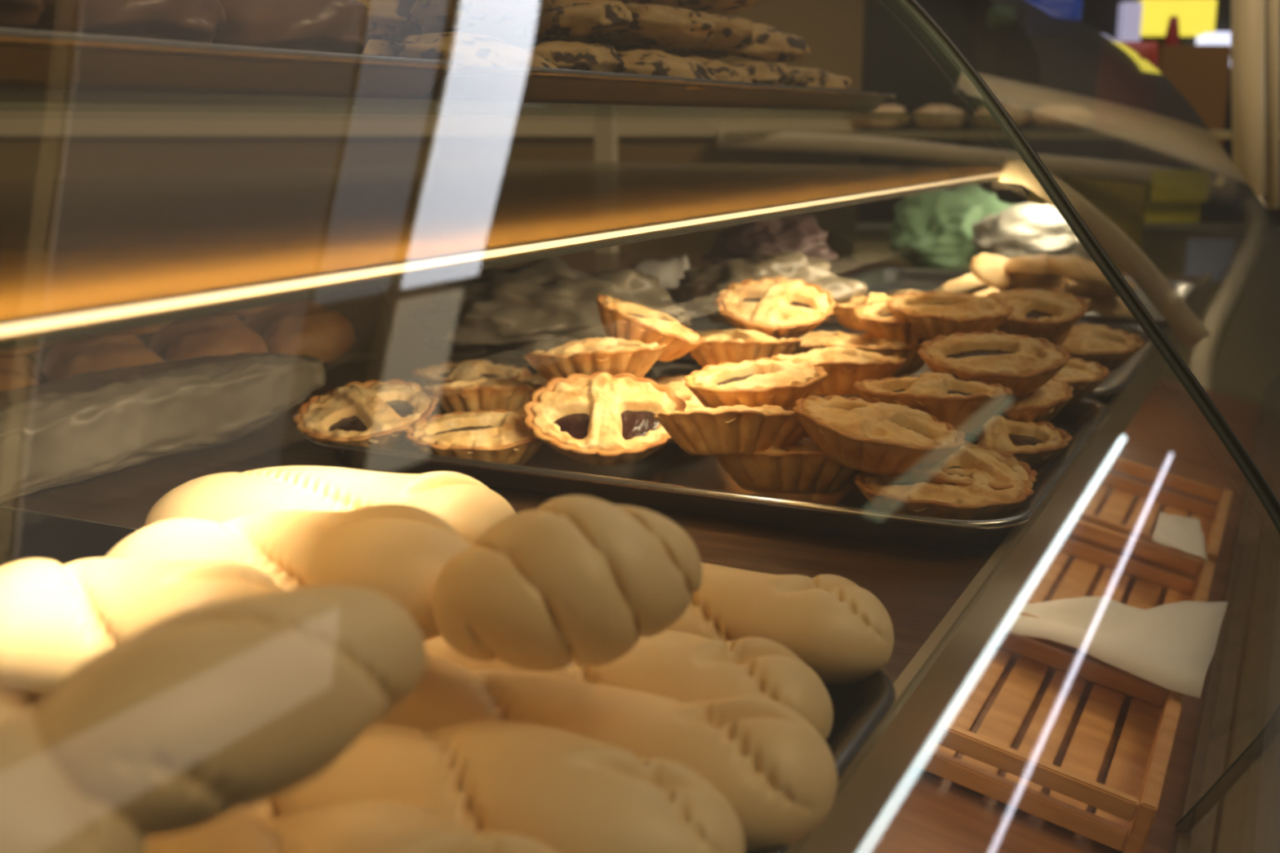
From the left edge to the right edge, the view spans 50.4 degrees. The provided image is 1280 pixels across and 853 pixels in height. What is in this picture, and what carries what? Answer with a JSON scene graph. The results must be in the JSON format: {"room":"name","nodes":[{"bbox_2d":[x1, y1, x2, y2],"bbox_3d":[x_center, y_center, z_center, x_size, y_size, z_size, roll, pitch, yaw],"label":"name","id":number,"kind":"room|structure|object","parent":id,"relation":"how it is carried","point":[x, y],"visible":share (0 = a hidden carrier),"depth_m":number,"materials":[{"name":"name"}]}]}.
{"room":"food shop","nodes":[
{"label":"food shop","id":0,"kind":"room"},
{"bbox_2d":[0,0,864,260],"bbox_3d":[-0.914,-0.936,2.506,2.650,2.940,0.100,0,13,0],"label":"wall","id":1,"kind":"structure","parent":0,"point":[832,30],"depth_m":2.55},
{"bbox_2d":[0,115,852,136],"bbox_3d":[-0.877,-0.562,2.526,2.539,0.045,0.020,0,13,0],"label":"trim","id":2,"kind":"structure","parent":1,"relation":"attached to","point":[8,127],"depth_m":2.52,"materials":[{"name":"beige"}]},
{"bbox_2d":[856,0,974,222],"bbox_3d":[3.926,-2.112,7.770,8.000,2.950,0.100,6,14,25],"label":"wall","id":3,"kind":"structure","parent":0,"point":[899,57],"depth_m":8.77,"materials":[{"name":"grey"}]},
{"bbox_3d":[1.316,0.537,2.881,8.000,0.100,12.000,6,14,25],"label":"floor","id":4,"kind":"structure","parent":0,"visible":0},
{"bbox_2d":[0,0,1279,852],"bbox_3d":[-0.133,0.238,0.953,1.265,1.321,2.562,6,14,25],"label":"display case","id":5,"kind":"object","parent":4,"relation":"on","point":[86,256],"visible":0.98,"depth_m":0.78,"materials":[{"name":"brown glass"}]},
{"bbox_2d":[0,352,325,503],"bbox_3d":[-0.348,0.016,0.692,0.071,0.057,0.551,6,14,25],"label":"bread loaf","id":6,"kind":"object","parent":5,"relation":"on","point":[78,428],"visible":1,"depth_m":0.76,"materials":[{"name":"food"}]},
{"bbox_2d":[0,27,464,98],"bbox_3d":[-0.337,-0.105,0.389,0.301,0.016,0.628,6,14,25],"label":"shelf","id":7,"kind":"object","parent":5,"relation":"on","point":[29,59],"visible":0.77,"depth_m":0.46,"materials":[{"name":"wood"}]},
{"bbox_2d":[0,0,57,30],"bbox_3d":[-0.218,-0.133,0.414,0.082,0.044,0.076,11,16,40],"label":"pastry","id":8,"kind":"object","parent":7,"relation":"on","point":[27,15],"visible":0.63,"depth_m":0.40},
{"bbox_2d":[35,0,226,43],"bbox_3d":[-0.188,-0.149,0.489,0.082,0.044,0.078,10,16,31],"label":"bread loaf","id":9,"kind":"object","parent":7,"relation":"on","point":[184,20],"visible":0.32,"depth_m":0.46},
{"bbox_2d":[212,0,370,54],"bbox_3d":[-0.150,-0.165,0.562,0.082,0.044,0.077,11,17,41],"label":"bread loaf","id":10,"kind":"object","parent":7,"relation":"on","point":[341,26],"visible":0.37,"depth_m":0.53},
{"bbox_2d":[324,286,394,372],"bbox_3d":[-0.392,-0.050,0.835,0.147,0.123,0.760,6,14,25],"label":"plastic bag","id":11,"kind":"object","parent":5,"relation":"on","point":[350,362],"visible":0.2,"depth_m":1.12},
{"bbox_2d":[40,334,146,382],"bbox_3d":[-0.376,-0.046,0.941,0.058,0.043,0.094,5,13,14],"label":"bread roll","id":12,"kind":"object","parent":11,"relation":"in","point":[61,351],"visible":0.17,"depth_m":0.91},
{"bbox_2d":[51,342,164,381],"bbox_3d":[-0.341,-0.031,0.875,0.058,0.044,0.094,3,13,13],"label":"bread roll","id":13,"kind":"object","parent":11,"relation":"in","point":[104,356],"visible":0.43,"depth_m":0.85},
{"bbox_2d":[147,315,248,360],"bbox_3d":[-0.331,-0.065,1.026,0.058,0.043,0.094,5,14,28],"label":"bread roll","id":14,"kind":"object","parent":11,"relation":"in","point":[162,339],"visible":0.26,"depth_m":1.00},
{"bbox_2d":[164,324,268,361],"bbox_3d":[-0.300,-0.050,0.962,0.059,0.042,0.094,3,13,13],"label":"bread roll","id":15,"kind":"object","parent":11,"relation":"in","point":[209,340],"visible":0.41,"depth_m":0.94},
{"bbox_2d":[242,298,326,337],"bbox_3d":[-0.288,-0.084,1.113,0.059,0.043,0.094,8,15,31],"label":"bread roll","id":16,"kind":"object","parent":11,"relation":"in","point":[259,322],"visible":0.18,"depth_m":1.08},
{"bbox_2d":[262,306,355,363],"bbox_3d":[-0.255,-0.070,1.047,0.058,0.044,0.094,3,13,13],"label":"bread roll","id":17,"kind":"object","parent":11,"relation":"in","point":[326,335],"visible":0.82,"depth_m":1.02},
{"bbox_2d":[0,506,896,852],"bbox_3d":[-0.203,0.104,0.381,0.466,0.019,0.397,6,14,25],"label":"baking tray","id":18,"kind":"object","parent":5,"relation":"on","point":[859,708],"visible":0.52,"depth_m":0.60,"materials":[{"name":"grey metal"}]},
{"bbox_2d":[0,684,49,716],"bbox_3d":[-0.160,0.088,0.380,0.119,0.039,0.057,4,13,19],"label":"loaf","id":19,"kind":"object","parent":18,"relation":"on","point":[11,700],"visible":0.02,"depth_m":0.37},
{"bbox_2d":[0,557,283,693],"bbox_3d":[-0.134,0.053,0.363,0.108,0.040,0.054,4,13,17],"label":"loaf","id":20,"kind":"object","parent":19,"relation":"on","point":[55,616],"visible":0.48,"depth_m":0.35,"materials":[{"name":"food"}]},
{"bbox_2d":[0,711,146,852],"bbox_3d":[-0.099,0.064,0.208,0.043,0.039,0.043,-10,16,-38],"label":"loaf","id":21,"kind":"object","parent":18,"relation":"on","point":[42,811],"visible":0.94,"depth_m":0.20,"materials":[{"name":"food"}]},
{"bbox_2d":[146,800,557,852],"bbox_3d":[-0.061,0.100,0.279,0.111,0.042,0.057,3,13,13],"label":"loaf","id":22,"kind":"object","parent":18,"relation":"on","point":[368,826],"visible":0.85,"depth_m":0.27,"materials":[{"name":"food"}]},
{"bbox_2d":[35,584,426,837],"bbox_3d":[-0.073,0.048,0.248,0.046,0.036,0.092,3,13,14],"label":"loaf","id":23,"kind":"object","parent":22,"relation":"on","point":[206,711],"visible":0.99,"depth_m":0.22,"materials":[{"name":"food"}]},
{"bbox_2d":[230,720,745,852],"bbox_3d":[-0.044,0.094,0.329,0.140,0.043,0.058,4,13,18],"label":"loaf","id":24,"kind":"object","parent":18,"relation":"on","point":[566,792],"visible":0.59,"depth_m":0.31,"materials":[{"name":"food"}]},
{"bbox_2d":[377,654,837,852],"bbox_3d":[-0.029,0.087,0.374,0.167,0.039,0.052,4,13,19],"label":"loaf","id":25,"kind":"object","parent":18,"relation":"on","point":[778,774],"visible":0.41,"depth_m":0.35,"materials":[{"name":"food"}]},
{"bbox_2d":[432,494,702,671],"bbox_3d":[-0.018,0.039,0.344,0.069,0.042,0.050,-1,13,-5],"label":"loaf","id":26,"kind":"object","parent":25,"relation":"on","point":[580,579],"visible":1,"depth_m":0.33,"materials":[{"name":"food"}]},
{"bbox_2d":[424,629,833,741],"bbox_3d":[-0.008,0.078,0.413,0.134,0.038,0.053,5,13,21],"label":"loaf","id":27,"kind":"object","parent":18,"relation":"on","point":[680,666],"visible":0.3,"depth_m":0.39,"materials":[{"name":"food"}]},
{"bbox_2d":[666,562,894,684],"bbox_3d":[0.015,0.065,0.464,0.142,0.040,0.053,2,13,7],"label":"loaf","id":28,"kind":"object","parent":18,"relation":"on","point":[836,626],"visible":0.35,"depth_m":0.44,"materials":[{"name":"food"}]},
{"bbox_3d":[-0.181,0.073,0.437,0.133,0.039,0.055,3,13,14],"label":"loaf","id":29,"kind":"object","parent":18,"relation":"on","visible":0},
{"bbox_2d":[104,503,472,640],"bbox_3d":[-0.103,0.043,0.391,0.128,0.048,0.056,5,13,21],"label":"loaf","id":30,"kind":"object","parent":29,"relation":"on","point":[399,552],"visible":0.37,"depth_m":0.37,"materials":[{"name":"food"}]},
{"bbox_2d":[144,465,515,543],"bbox_3d":[-0.107,0.032,0.470,0.133,0.035,0.061,2,13,10],"label":"loaf","id":31,"kind":"object","parent":29,"relation":"on","point":[466,504],"visible":0.36,"depth_m":0.46,"materials":[{"name":"food"}]},
{"bbox_2d":[0,88,976,121],"bbox_3d":[-0.299,-0.168,0.725,0.542,0.006,2.075,6,14,25],"label":"shelf","id":32,"kind":"object","parent":5,"relation":"attached to","point":[15,103],"depth_m":0.76,"materials":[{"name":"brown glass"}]},
{"bbox_2d":[0,173,1002,336],"bbox_3d":[-0.029,-0.067,0.498,0.003,0.002,1.874,6,14,25],"label":"lamp","id":33,"kind":"object","parent":5,"relation":"attached to","point":[97,317],"depth_m":0.40,"materials":[{"name":"white"}]},
{"bbox_2d":[0,160,1002,339],"bbox_3d":[-0.312,-0.096,0.633,0.623,0.006,1.874,6,14,25],"label":"shelf","id":34,"kind":"object","parent":5,"relation":"attached to","point":[86,256],"depth_m":0.59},
{"bbox_2d":[411,256,692,359],"bbox_3d":[-0.071,-0.093,1.067,0.224,0.084,0.154,0,13,1],"label":"meringue","id":35,"kind":"object","parent":5,"relation":"on","point":[544,304],"visible":0.73,"depth_m":1.02,"materials":[{"name":"food"}]},
{"bbox_2d":[411,66,897,111],"bbox_3d":[-0.046,-0.235,0.970,0.301,0.016,0.662,6,14,25],"label":"baking tray","id":36,"kind":"object","parent":5,"relation":"on","point":[473,83],"visible":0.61,"depth_m":0.74,"materials":[{"name":"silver metal"}]},
{"bbox_2d":[362,39,399,56],"bbox_3d":[-0.163,-0.192,0.720,0.074,0.028,0.087,11,16,39],"label":"cookie","id":37,"kind":"object","parent":36,"relation":"on","point":[374,46],"visible":0.1,"depth_m":0.70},
{"bbox_2d":[355,0,420,36],"bbox_3d":[-0.152,-0.228,0.748,0.088,0.029,0.075,-4,13,-17],"label":"cookie","id":38,"kind":"object","parent":37,"relation":"on","point":[388,18],"visible":0.29,"depth_m":0.72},
{"bbox_2d":[385,31,557,68],"bbox_3d":[-0.084,-0.183,0.683,0.087,0.030,0.074,-5,13,-21],"label":"cookie","id":39,"kind":"object","parent":36,"relation":"on","point":[470,50],"visible":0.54,"depth_m":0.66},
{"bbox_2d":[524,40,626,73],"bbox_3d":[-0.049,-0.202,0.764,0.074,0.028,0.087,8,15,33],"label":"cookie","id":40,"kind":"object","parent":36,"relation":"on","point":[562,55],"visible":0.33,"depth_m":0.74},
{"bbox_2d":[407,0,552,35],"bbox_3d":[-0.083,-0.221,0.717,0.075,0.031,0.086,-1,13,-3],"label":"cookie","id":41,"kind":"object","parent":40,"relation":"on","point":[485,17],"visible":0.84,"depth_m":0.70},
{"bbox_2d":[508,0,633,43],"bbox_3d":[-0.041,-0.238,0.792,0.075,0.029,0.087,0,13,-1],"label":"cookie","id":42,"kind":"object","parent":40,"relation":"on","point":[566,20],"visible":0.73,"depth_m":0.76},
{"bbox_2d":[615,49,716,90],"bbox_3d":[0.009,-0.217,0.835,0.074,0.028,0.087,8,15,33],"label":"cookie","id":43,"kind":"object","parent":36,"relation":"on","point":[643,62],"visible":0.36,"depth_m":0.81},
{"bbox_2d":[684,56,751,82],"bbox_3d":[0.037,-0.235,0.919,0.074,0.029,0.087,9,16,36],"label":"cookie","id":44,"kind":"object","parent":36,"relation":"on","point":[722,71],"visible":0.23,"depth_m":0.90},
{"bbox_2d":[590,2,715,53],"bbox_3d":[0.006,-0.255,0.869,0.087,0.029,0.075,-5,13,-20],"label":"cookie","id":45,"kind":"object","parent":44,"relation":"on","point":[665,28],"visible":0.72,"depth_m":0.85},
{"bbox_2d":[728,61,795,85],"bbox_3d":[0.073,-0.254,0.999,0.074,0.028,0.087,8,15,33],"label":"cookie","id":46,"kind":"object","parent":36,"relation":"on","point":[777,73],"visible":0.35,"depth_m":0.97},
{"bbox_2d":[667,11,756,59],"bbox_3d":[0.039,-0.273,0.950,0.075,0.030,0.087,-11,17,-40],"label":"cookie","id":47,"kind":"object","parent":46,"relation":"on","point":[733,34],"visible":0.46,"depth_m":0.93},
{"bbox_2d":[662,0,764,15],"bbox_3d":[0.051,-0.309,0.976,0.088,0.030,0.074,-5,13,-22],"label":"cookie","id":48,"kind":"object","parent":47,"relation":"on","point":[721,7],"visible":0.55,"depth_m":0.97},
{"bbox_2d":[731,22,810,62],"bbox_3d":[0.085,-0.289,1.024,0.086,0.031,0.074,1,13,6],"label":"cookie","id":49,"kind":"object","parent":46,"relation":"on","point":[772,44],"visible":0.56,"depth_m":1.00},
{"bbox_2d":[786,66,851,89],"bbox_3d":[0.122,-0.270,1.074,0.087,0.028,0.075,5,13,20],"label":"cookie","id":50,"kind":"object","parent":36,"relation":"on","point":[804,77],"visible":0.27,"depth_m":1.05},
{"bbox_2d":[308,361,1109,548],"bbox_3d":[0.053,0.003,0.835,0.414,0.019,0.327,6,14,25],"label":"baking tray","id":51,"kind":"object","parent":5,"relation":"on","point":[671,478],"visible":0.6,"depth_m":0.71,"materials":[{"name":"silver metal"}]},
{"bbox_2d":[293,378,438,453],"bbox_3d":[-0.160,-0.003,0.796,0.084,0.037,0.069,-6,14,-24],"label":"tart","id":52,"kind":"object","parent":51,"relation":"on","point":[373,413],"visible":0.96,"depth_m":0.79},
{"bbox_2d":[410,359,531,389],"bbox_3d":[-0.117,-0.032,0.943,0.084,0.028,0.067,1,13,5],"label":"tart","id":53,"kind":"object","parent":51,"relation":"on","point":[444,372],"visible":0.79,"depth_m":0.94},
{"bbox_2d":[404,408,544,465],"bbox_3d":[-0.090,0.009,0.768,0.085,0.028,0.067,-3,13,-15],"label":"tart","id":54,"kind":"object","parent":51,"relation":"on","point":[499,435],"visible":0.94,"depth_m":0.75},
{"bbox_2d":[423,377,545,414],"bbox_3d":[-0.093,-0.016,0.838,0.067,0.032,0.085,8,15,31],"label":"tart","id":55,"kind":"object","parent":51,"relation":"on","point":[479,394],"visible":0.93,"depth_m":0.81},
{"bbox_2d":[522,372,686,466],"bbox_3d":[-0.019,-0.002,0.746,0.090,0.046,0.063,-1,13,-5],"label":"tart","id":56,"kind":"object","parent":51,"relation":"on","point":[603,419],"visible":0.96,"depth_m":0.74,"materials":[{"name":"food"}]},
{"bbox_2d":[647,374,693,393],"bbox_3d":[0.034,-0.017,0.881,0.084,0.030,0.076,9,15,35],"label":"tart","id":57,"kind":"object","parent":51,"relation":"on","point":[677,382],"visible":0.12,"depth_m":0.89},
{"bbox_2d":[595,294,705,361],"bbox_3d":[0.007,-0.062,0.865,0.063,0.043,0.083,8,15,31],"label":"tart","id":58,"kind":"object","parent":57,"relation":"on","point":[624,320],"visible":0.99,"depth_m":0.84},
{"bbox_2d":[688,328,802,368],"bbox_3d":[0.068,-0.051,0.916,0.084,0.031,0.067,-9,15,-34],"label":"tart","id":59,"kind":"object","parent":57,"relation":"on","point":[737,345],"visible":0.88,"depth_m":0.89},
{"bbox_2d":[669,389,704,443],"bbox_3d":[0.016,-0.007,0.816,0.084,0.032,0.067,-4,13,-16],"label":"tart","id":60,"kind":"object","parent":51,"relation":"on","point":[691,402],"visible":0.1,"depth_m":0.81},
{"bbox_2d":[523,337,666,380],"bbox_3d":[-0.027,-0.037,0.807,0.083,0.031,0.076,9,15,35],"label":"tart","id":61,"kind":"object","parent":60,"relation":"on","point":[612,356],"visible":0.93,"depth_m":0.78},
{"bbox_2d":[715,276,835,339],"bbox_3d":[0.096,-0.082,0.967,0.083,0.041,0.071,4,13,16],"label":"tart","id":62,"kind":"object","parent":51,"relation":"on","point":[778,308],"visible":0.99,"depth_m":0.96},
{"bbox_2d":[713,437,862,493],"bbox_3d":[0.079,0.020,0.702,0.083,0.034,0.074,7,15,30],"label":"tart","id":63,"kind":"object","parent":51,"relation":"on","point":[802,467],"visible":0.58,"depth_m":0.68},
{"bbox_2d":[653,404,807,455],"bbox_3d":[0.050,0.002,0.694,0.085,0.034,0.066,-1,13,-4],"label":"tart","id":64,"kind":"object","parent":63,"relation":"on","point":[738,429],"visible":0.94,"depth_m":0.67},
{"bbox_2d":[683,357,828,411],"bbox_3d":[0.064,-0.021,0.753,0.086,0.028,0.067,-10,16,-38],"label":"tart","id":65,"kind":"object","parent":63,"relation":"on","point":[760,382],"visible":0.95,"depth_m":0.74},
{"bbox_2d":[804,395,847,438],"bbox_3d":[0.106,0.000,0.813,0.067,0.028,0.085,10,16,38],"label":"tart","id":66,"kind":"object","parent":51,"relation":"on","point":[806,434],"visible":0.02,"depth_m":0.78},
{"bbox_2d":[770,346,906,395],"bbox_3d":[0.121,-0.034,0.841,0.083,0.030,0.076,11,16,40],"label":"tart","id":67,"kind":"object","parent":66,"relation":"on","point":[845,366],"visible":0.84,"depth_m":0.82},
{"bbox_2d":[820,333,925,375],"bbox_3d":[0.168,-0.051,0.951,0.084,0.030,0.067,-4,13,-19],"label":"tart","id":68,"kind":"object","parent":51,"relation":"on","point":[865,342],"visible":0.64,"depth_m":0.93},
{"bbox_2d":[853,300,928,345],"bbox_3d":[0.189,-0.072,0.946,0.086,0.028,0.067,-8,15,-33],"label":"tart","id":69,"kind":"object","parent":68,"relation":"on","point":[876,317],"visible":0.34,"depth_m":0.93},
{"bbox_2d":[885,291,1013,340],"bbox_3d":[0.209,-0.074,0.922,0.085,0.029,0.067,1,13,4],"label":"tart","id":70,"kind":"object","parent":69,"relation":"on","point":[931,314],"visible":0.98,"depth_m":0.91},
{"bbox_2d":[854,467,1034,519],"bbox_3d":[0.147,0.035,0.658,0.086,0.027,0.067,0,13,1],"label":"tart","id":71,"kind":"object","parent":51,"relation":"on","point":[975,501],"visible":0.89,"depth_m":0.64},
{"bbox_2d":[792,395,965,476],"bbox_3d":[0.118,0.005,0.671,0.082,0.033,0.076,9,15,35],"label":"tart","id":72,"kind":"object","parent":71,"relation":"on","point":[882,438],"visible":0.99,"depth_m":0.65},
{"bbox_2d":[903,440,1037,489],"bbox_3d":[0.162,0.025,0.680,0.066,0.033,0.084,9,15,34],"label":"tart","id":73,"kind":"object","parent":51,"relation":"on","point":[1004,467],"visible":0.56,"depth_m":0.66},
{"bbox_2d":[962,413,1072,471],"bbox_3d":[0.193,0.010,0.750,0.084,0.030,0.067,0,13,0],"label":"tart","id":74,"kind":"object","parent":51,"relation":"on","point":[1036,444],"visible":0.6,"depth_m":0.73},
{"bbox_2d":[1053,358,1110,406],"bbox_3d":[0.259,-0.031,0.877,0.084,0.030,0.076,4,13,15],"label":"tart","id":75,"kind":"object","parent":51,"relation":"on","point":[1084,376],"visible":0.27,"depth_m":0.86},
{"label":"tart","id":76,"kind":"object","parent":51,"relation":"on","visible":0},
{"bbox_2d":[852,372,1013,431],"bbox_3d":[0.156,-0.014,0.728,0.084,0.030,0.072,9,15,36],"label":"tart","id":77,"kind":"object","parent":76,"relation":"on","point":[966,406],"visible":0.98,"depth_m":0.70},
{"label":"tart","id":78,"kind":"object","parent":51,"relation":"on","visible":0},
{"bbox_2d":[995,377,1073,422],"bbox_3d":[0.216,-0.014,0.792,0.067,0.029,0.086,8,15,30],"label":"tart","id":79,"kind":"object","parent":78,"relation":"on","point":[1044,403],"visible":0.38,"depth_m":0.77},
{"bbox_2d":[917,331,1071,398],"bbox_3d":[0.201,-0.034,0.774,0.085,0.032,0.066,-2,13,-10],"label":"tart","id":80,"kind":"object","parent":79,"relation":"on","point":[1023,364],"visible":0.96,"depth_m":0.76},
{"bbox_2d":[700,214,838,264],"bbox_3d":[0.135,-0.187,1.385,0.136,0.068,0.132,3,13,14],"label":"meringue","id":81,"kind":"object","parent":5,"relation":"in","point":[795,233],"visible":0.65,"depth_m":1.35,"materials":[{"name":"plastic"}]},
{"bbox_2d":[656,312,1166,403],"bbox_3d":[0.211,-0.067,1.151,0.414,0.019,0.341,6,14,25],"label":"baking tray","id":82,"kind":"object","parent":5,"relation":"on","point":[1120,378],"visible":0.19,"depth_m":1.10,"materials":[{"name":"silver metal"}]},
{"bbox_2d":[631,254,697,316],"bbox_3d":[0.005,-0.127,1.216,0.088,0.045,0.092,0,13,-1],"label":"paper sheet","id":83,"kind":"object","parent":82,"relation":"on","point":[669,270],"visible":0.36,"depth_m":1.23,"materials":[{"name":"white"}]},
{"bbox_2d":[667,251,867,327],"bbox_3d":[0.104,-0.112,1.121,0.164,0.066,0.111,2,13,9],"label":"meringue","id":84,"kind":"object","parent":82,"relation":"on","point":[698,291],"visible":0.56,"depth_m":1.10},
{"bbox_2d":[791,330,860,355],"bbox_3d":[0.142,-0.061,1.073,0.086,0.026,0.067,-4,13,-18],"label":"tart","id":85,"kind":"object","parent":82,"relation":"on","point":[811,340],"visible":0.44,"depth_m":1.06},
{"bbox_2d":[832,293,893,331],"bbox_3d":[0.191,-0.094,1.102,0.084,0.028,0.072,6,14,26],"label":"tart","id":86,"kind":"object","parent":85,"relation":"on","point":[843,312],"visible":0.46,"depth_m":1.09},
{"bbox_2d":[1049,323,1144,372],"bbox_3d":[0.316,-0.056,0.976,0.083,0.032,0.075,6,14,25],"label":"tart","id":87,"kind":"object","parent":82,"relation":"on","point":[1104,345],"visible":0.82,"depth_m":0.95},
{"bbox_2d":[987,287,1088,341],"bbox_3d":[0.277,-0.078,0.958,0.084,0.033,0.071,-12,17,-43],"label":"tart","id":88,"kind":"object","parent":87,"relation":"on","point":[1049,315],"visible":0.85,"depth_m":0.94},
{"bbox_2d":[887,183,1021,270],"bbox_3d":[0.409,-0.252,1.740,0.183,0.119,0.114,5,14,22],"label":"meringue","id":89,"kind":"object","parent":5,"relation":"on","point":[932,229],"visible":0.59,"depth_m":1.71,"materials":[{"name":"green"}]},
{"bbox_2d":[845,266,1191,328],"bbox_3d":[0.396,-0.140,1.481,0.379,0.019,0.359,6,14,25],"label":"baking tray","id":90,"kind":"object","parent":5,"relation":"on","point":[891,279],"visible":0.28,"depth_m":1.65,"materials":[{"name":"silver metal"}]},
{"bbox_2d":[937,273,992,294],"bbox_3d":[0.331,-0.143,1.374,0.066,0.028,0.047,-2,13,-9],"label":"biscuit","id":91,"kind":"object","parent":90,"relation":"on","point":[967,283],"visible":0.49,"depth_m":1.36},
{"bbox_2d":[969,253,1017,288],"bbox_3d":[0.334,-0.146,1.280,0.047,0.030,0.065,3,13,15],"label":"biscuit","id":92,"kind":"object","parent":90,"relation":"on","point":[988,269],"visible":0.83,"depth_m":1.26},
{"bbox_2d":[970,202,1109,261],"bbox_3d":[0.477,-0.227,1.611,0.159,0.073,0.119,1,13,3],"label":"meringue","id":93,"kind":"object","parent":90,"relation":"on","point":[1026,228],"visible":0.56,"depth_m":1.58,"materials":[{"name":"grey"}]},
{"bbox_2d":[1012,274,1069,288],"bbox_3d":[0.370,-0.143,1.280,0.069,0.023,0.047,-5,13,-21],"label":"biscuit","id":94,"kind":"object","parent":90,"relation":"on","point":[1042,282],"visible":0.49,"depth_m":1.26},
{"bbox_2d":[1004,253,1063,279],"bbox_3d":[0.369,-0.148,1.256,0.068,0.022,0.048,1,13,4],"label":"biscuit","id":95,"kind":"object","parent":94,"relation":"on","point":[1036,266],"visible":0.65,"depth_m":1.24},
{"bbox_2d":[1047,254,1113,288],"bbox_3d":[0.398,-0.139,1.220,0.049,0.026,0.064,-9,15,-35],"label":"biscuit","id":96,"kind":"object","parent":90,"relation":"on","point":[1077,268],"visible":0.78,"depth_m":1.21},
{"bbox_2d":[1090,297,1143,319],"bbox_3d":[0.452,-0.113,1.284,0.068,0.023,0.048,-9,15,-36],"label":"biscuit","id":97,"kind":"object","parent":90,"relation":"on","point":[1113,308],"visible":0.59,"depth_m":1.26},
{"bbox_2d":[1064,279,1137,299],"bbox_3d":[0.426,-0.129,1.263,0.049,0.023,0.067,-4,13,-19],"label":"biscuit","id":98,"kind":"object","parent":97,"relation":"on","point":[1076,289],"visible":0.47,"depth_m":1.25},
{"bbox_2d":[913,608,1184,852],"bbox_3d":[0.202,0.151,0.782,0.200,0.075,0.196,6,14,25],"label":"wooden crate","id":99,"kind":"object","parent":5,"relation":"on","point":[1126,805],"visible":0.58,"depth_m":0.75,"materials":[{"name":"brown wood"}]},
{"bbox_2d":[1000,596,1227,697],"bbox_3d":[0.283,0.122,0.852,0.150,0.023,0.135,6,14,25],"label":"paper sheet","id":100,"kind":"object","parent":99,"relation":"on","point":[1171,646],"visible":0.96,"depth_m":0.84,"materials":[{"name":"white"}]},
{"bbox_2d":[1016,517,1215,697],"bbox_3d":[0.298,0.108,0.974,0.200,0.075,0.206,6,14,25],"label":"wooden crate","id":101,"kind":"object","parent":5,"relation":"on","point":[1144,595],"visible":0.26,"depth_m":1.03,"materials":[{"name":"brown wood"}]},
{"bbox_2d":[1151,511,1208,560],"bbox_3d":[0.399,0.081,1.010,0.037,0.009,0.093,4,13,18],"label":"paper sheet","id":102,"kind":"object","parent":101,"relation":"on","point":[1185,535],"visible":1,"depth_m":1.01,"materials":[{"name":"white"}]},
{"bbox_2d":[1059,455,1232,591],"bbox_3d":[0.397,0.065,1.172,0.200,0.075,0.210,6,14,25],"label":"wooden crate","id":103,"kind":"object","parent":5,"relation":"on","point":[1139,526],"visible":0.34,"depth_m":1.22,"materials":[{"name":"brown wood"}]},
{"bbox_2d":[716,0,1279,402],"bbox_3d":[0.743,-0.232,2.566,1.059,1.539,1.137,11,17,40],"label":"cabinet","id":104,"kind":"object","parent":4,"relation":"on","point":[1206,360],"visible":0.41,"depth_m":2.23,"materials":[{"name":"beige"}]},
{"bbox_2d":[844,104,909,129],"bbox_3d":[0.416,-0.543,2.388,0.116,0.042,0.082,6,14,25],"label":"pastry","id":105,"kind":"object","parent":104,"relation":"on","point":[875,125],"visible":0.71,"depth_m":2.36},
{"bbox_2d":[912,104,965,128],"bbox_3d":[0.525,-0.544,2.390,0.082,0.042,0.116,11,17,40],"label":"pastry","id":106,"kind":"object","parent":104,"relation":"on","point":[931,108],"visible":0.91,"depth_m":2.36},
{"bbox_2d":[716,130,1266,138],"bbox_3d":[0.618,-0.525,2.444,0.950,0.012,0.350,0,13,0],"label":"shelf","id":107,"kind":"object","parent":104,"relation":"attached to","point":[721,134],"depth_m":2.27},
{"bbox_2d":[972,104,1031,129],"bbox_3d":[0.633,-0.544,2.390,0.082,0.042,0.116,-8,15,-32],"label":"pastry","id":108,"kind":"object","parent":104,"relation":"on","point":[983,118],"visible":0.73,"depth_m":2.36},
{"bbox_2d":[1028,174,1142,273],"bbox_3d":[0.732,-0.332,2.233,0.190,0.170,0.004,0,13,0],"label":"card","id":109,"kind":"object","parent":104,"relation":"attached to","point":[1097,192],"visible":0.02,"depth_m":2.22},
{"bbox_2d":[920,163,1279,226],"bbox_3d":[1.435,-0.189,3.646,1.200,0.986,1.060,0,13,0],"label":"countertop","id":110,"kind":"structure","parent":4,"relation":"on","point":[1013,193],"depth_m":3.08,"materials":[{"name":"grey"}]},
{"bbox_2d":[969,0,1266,163],"bbox_3d":[1.612,-1.177,4.149,1.106,0.872,0.300,0,13,0],"label":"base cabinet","id":111,"kind":"object","parent":110,"relation":"on","point":[1100,15],"visible":0.17,"depth_m":4.04,"materials":[{"name":"wood"}]},
{"bbox_2d":[1115,1,1142,41],"bbox_3d":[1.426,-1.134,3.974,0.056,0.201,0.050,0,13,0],"label":"poster","id":112,"kind":"object","parent":111,"relation":"attached to","point":[1130,13],"visible":0.6,"depth_m":3.94,"materials":[{"name":"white paper"}]},
{"bbox_2d":[1137,0,1217,36],"bbox_3d":[1.561,-1.191,3.961,0.213,0.102,0.050,0,13,0],"label":"sign","id":113,"kind":"object","parent":111,"relation":"attached to","point":[1196,18],"visible":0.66,"depth_m":3.94,"materials":[{"name":"yellow"}]},
{"bbox_2d":[1158,44,1231,148],"bbox_3d":[1.224,-0.735,3.115,0.156,0.257,0.200,0,13,0],"label":"carton","id":114,"kind":"object","parent":110,"relation":"on","point":[1200,73],"visible":0.36,"depth_m":3.00,"materials":[{"name":"brown cardboard"}]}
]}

